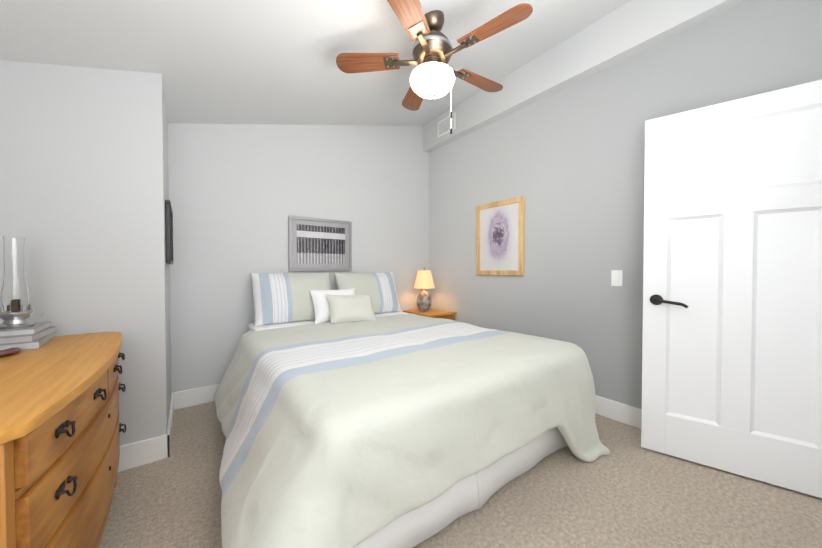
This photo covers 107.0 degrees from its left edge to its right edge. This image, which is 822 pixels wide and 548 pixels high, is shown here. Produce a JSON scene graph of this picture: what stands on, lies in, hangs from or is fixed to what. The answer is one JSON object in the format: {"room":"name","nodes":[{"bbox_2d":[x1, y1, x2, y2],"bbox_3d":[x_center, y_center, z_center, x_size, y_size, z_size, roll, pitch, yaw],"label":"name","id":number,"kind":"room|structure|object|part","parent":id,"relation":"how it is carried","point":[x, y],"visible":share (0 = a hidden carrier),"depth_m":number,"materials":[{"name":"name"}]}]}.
{"room":"bedroom","nodes":[
{"label":"bedroom","id":0,"kind":"room"},
{"bbox_2d":[0,60,170,445],"bbox_3d":[-2.025,-0.478,1.923,0.755,3.150,0.860,-1,1,-37],"label":"wall","id":1,"kind":"structure","parent":0,"point":[84,186],"depth_m":1.64,"materials":[{"name":"grey paint"}]},
{"bbox_2d":[118,434,168,471],"bbox_3d":[-1.718,1.032,1.630,0.671,0.140,0.016,-1,1,-37],"label":"baseboard","id":2,"kind":"structure","parent":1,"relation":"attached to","point":[142,452],"depth_m":1.75,"materials":[{"name":"white wood"}]},
{"bbox_2d":[165,200,172,263],"bbox_3d":[-1.686,-0.271,2.127,0.025,0.400,0.500,-1,1,-37],"label":"picture","id":3,"kind":"object","parent":1,"relation":"attached to","point":[169,230],"visible":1,"depth_m":1.93,"materials":[{"name":"black"}]},
{"bbox_2d":[167,393,173,457],"bbox_3d":[-1.681,1.024,2.130,0.016,0.140,0.776,-1,1,-37],"label":"baseboard","id":4,"kind":"structure","parent":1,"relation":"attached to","point":[170,423],"depth_m":2.01,"materials":[{"name":"white wood"}]},
{"bbox_2d":[168,123,428,392],"bbox_3d":[-0.831,-0.500,3.280,2.780,3.150,0.100,-1,1,-37],"label":"wall","id":5,"kind":"structure","parent":0,"point":[239,194],"depth_m":2.81,"materials":[{"name":"white paint"}]},
{"bbox_2d":[173,384,219,409],"bbox_3d":[-0.837,1.006,3.228,2.680,0.140,0.016,-1,1,-37],"label":"baseboard","id":6,"kind":"structure","parent":5,"relation":"attached to","point":[193,397],"depth_m":2.51,"materials":[{"name":"white wood"}]},
{"bbox_2d":[288,215,351,270],"bbox_3d":[-0.917,-0.298,3.139,0.660,0.540,0.025,-1,1,-37],"label":"picture","id":7,"kind":"object","parent":5,"relation":"attached to","point":[316,244],"visible":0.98,"depth_m":3.12,"materials":[{"name":"grey metal"}]},
{"bbox_2d":[0,0,630,125],"bbox_3d":[0.041,-1.506,1.452,3.635,1.101,4.150,-1,1,-37],"label":"ceiling","id":8,"kind":"structure","parent":0,"point":[242,61],"depth_m":1.85,"materials":[{"name":"white paint"}]},
{"bbox_2d":[336,0,532,133],"bbox_3d":[0.165,-1.201,1.844,1.091,0.700,1.118,-1,1,-37],"label":"fan","id":9,"kind":"object","parent":8,"relation":"hanging from","point":[433,74],"visible":1,"depth_m":1.76,"materials":[{"name":"brown wood"}]},
{"bbox_3d":[-0.209,-1.279,1.848,0.495,0.024,0.140,0,-11,3],"label":"blade","id":10,"kind":"part","parent":9,"relation":"part of","materials":[{"name":"brown wood"}]},
{"bbox_3d":[0.006,-1.273,1.515,0.140,0.024,0.495,-13,-4,21],"label":"blade","id":11,"kind":"part","parent":9,"relation":"part of","materials":[{"name":"brown wood"}]},
{"bbox_3d":[0.042,-1.284,2.156,0.140,0.024,0.495,12,-2,-14],"label":"blade","id":12,"kind":"part","parent":9,"relation":"part of","materials":[{"name":"brown wood"}]},
{"bbox_3d":[0.128,-1.201,1.831,0.270,0.700,0.270,-1,1,-37],"label":"motor","id":13,"kind":"part","parent":9,"relation":"part of","materials":[{"name":"brown metal"}]},
{"bbox_3d":[0.412,-1.282,2.012,0.495,0.024,0.140,-1,13,-33],"label":"blade","id":14,"kind":"part","parent":9,"relation":"part of","materials":[{"name":"brown wood"}]},
{"bbox_3d":[0.390,-1.275,1.616,0.495,0.024,0.140,1,13,39],"label":"blade","id":15,"kind":"part","parent":9,"relation":"part of","materials":[{"name":"brown wood"}]},
{"bbox_2d":[98,401,821,547],"bbox_3d":[-0.039,1.155,1.436,3.735,0.100,4.050,-1,1,-37],"label":"floor","id":16,"kind":"structure","parent":0,"point":[628,491],"depth_m":1.45,"materials":[{"name":"carpet"}]},
{"bbox_2d":[0,332,125,547],"bbox_3d":[-1.332,0.712,1.012,0.511,0.800,1.270,-1,1,-37],"label":"dresser","id":17,"kind":"object","parent":16,"relation":"on","point":[60,428],"visible":1,"depth_m":0.85,"materials":[{"name":"brown wood"}]},
{"bbox_2d":[0,348,20,356],"bbox_3d":[-1.585,0.302,1.135,0.164,0.015,0.164,-1,1,-37],"label":"plate","id":18,"kind":"object","parent":17,"relation":"on","point":[7,352],"visible":1,"depth_m":1.18,"materials":[{"name":"brown ceramic"}]},
{"bbox_2d":[0,236,56,350],"bbox_3d":[-1.679,0.075,1.292,0.187,0.464,0.261,-1,1,-37],"label":"oil lamp","id":19,"kind":"object","parent":17,"relation":"on","point":[18,329],"visible":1,"depth_m":1.27,"materials":[{"name":"grey"}]},
{"bbox_2d":[214,272,609,547],"bbox_3d":[-0.246,0.548,2.177,2.053,1.104,2.278,-1,1,-37],"label":"bed","id":20,"kind":"object","parent":16,"relation":"on","point":[358,410],"visible":1,"depth_m":1.35,"materials":[{"name":"white fabric"}]},
{"bbox_2d":[309,288,354,323],"bbox_3d":[-0.698,0.287,2.844,0.462,0.336,0.143,-1,-27,-37],"label":"pillow","id":21,"kind":"object","parent":20,"relation":"on","point":[318,301],"depth_m":2.74,"materials":[{"name":"white fabric"}]},
{"bbox_2d":[403,308,456,320],"bbox_3d":[0.225,0.759,3.665,0.430,0.620,0.512,-1,1,-37],"label":"nightstand","id":22,"kind":"object","parent":16,"relation":"on","point":[438,313],"visible":0.17,"depth_m":3.56,"materials":[{"name":"brown wood"}]},
{"bbox_2d":[414,267,434,311],"bbox_3d":[0.159,0.183,3.651,0.256,0.530,0.256,-1,1,-37],"label":"table lamp","id":23,"kind":"object","parent":22,"relation":"on","point":[424,280],"visible":1,"depth_m":3.58,"materials":[{"name":"ceramic"}]},
{"bbox_2d":[423,0,821,408],"bbox_3d":[1.411,-0.486,2.421,0.200,3.150,3.950,-1,1,-37],"label":"wall","id":24,"kind":"structure","parent":0,"point":[555,136],"depth_m":2.39,"materials":[{"name":"paint"}]},
{"bbox_2d":[437,112,455,137],"bbox_3d":[0.413,-1.743,3.571,0.011,0.185,0.300,-1,1,-37],"label":"air vent","id":25,"kind":"object","parent":24,"relation":"in","point":[443,126],"visible":1,"depth_m":3.58,"materials":[{"name":"white"}]},
{"bbox_2d":[476,196,524,275],"bbox_3d":[0.890,-0.362,3.101,0.025,0.750,0.580,-1,1,-37],"label":"picture","id":26,"kind":"object","parent":24,"relation":"attached to","point":[499,237],"visible":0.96,"depth_m":3.07,"materials":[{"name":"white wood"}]},
{"bbox_2d":[611,270,622,285],"bbox_3d":[1.528,0.032,2.261,0.012,0.116,0.072,-1,1,-37],"label":"light switch","id":27,"kind":"object","parent":24,"relation":"attached to","point":[616,277],"visible":1,"depth_m":2.26,"materials":[{"name":"white plastic"}]},
{"bbox_2d":[595,395,641,428],"bbox_3d":[1.375,1.018,2.481,0.016,0.140,3.850,-1,1,-37],"label":"baseboard","id":28,"kind":"structure","parent":24,"relation":"attached to","point":[620,412],"depth_m":2.25,"materials":[{"name":"white wood"}]},
{"bbox_2d":[641,79,821,497],"bbox_3d":[1.776,0.075,1.658,0.814,2.030,0.139,1,1,38],"label":"door","id":29,"kind":"structure","parent":24,"relation":"in","point":[732,329],"depth_m":1.65,"materials":[{"name":"white painted wood"},{"name":"dark iron"}]}
]}

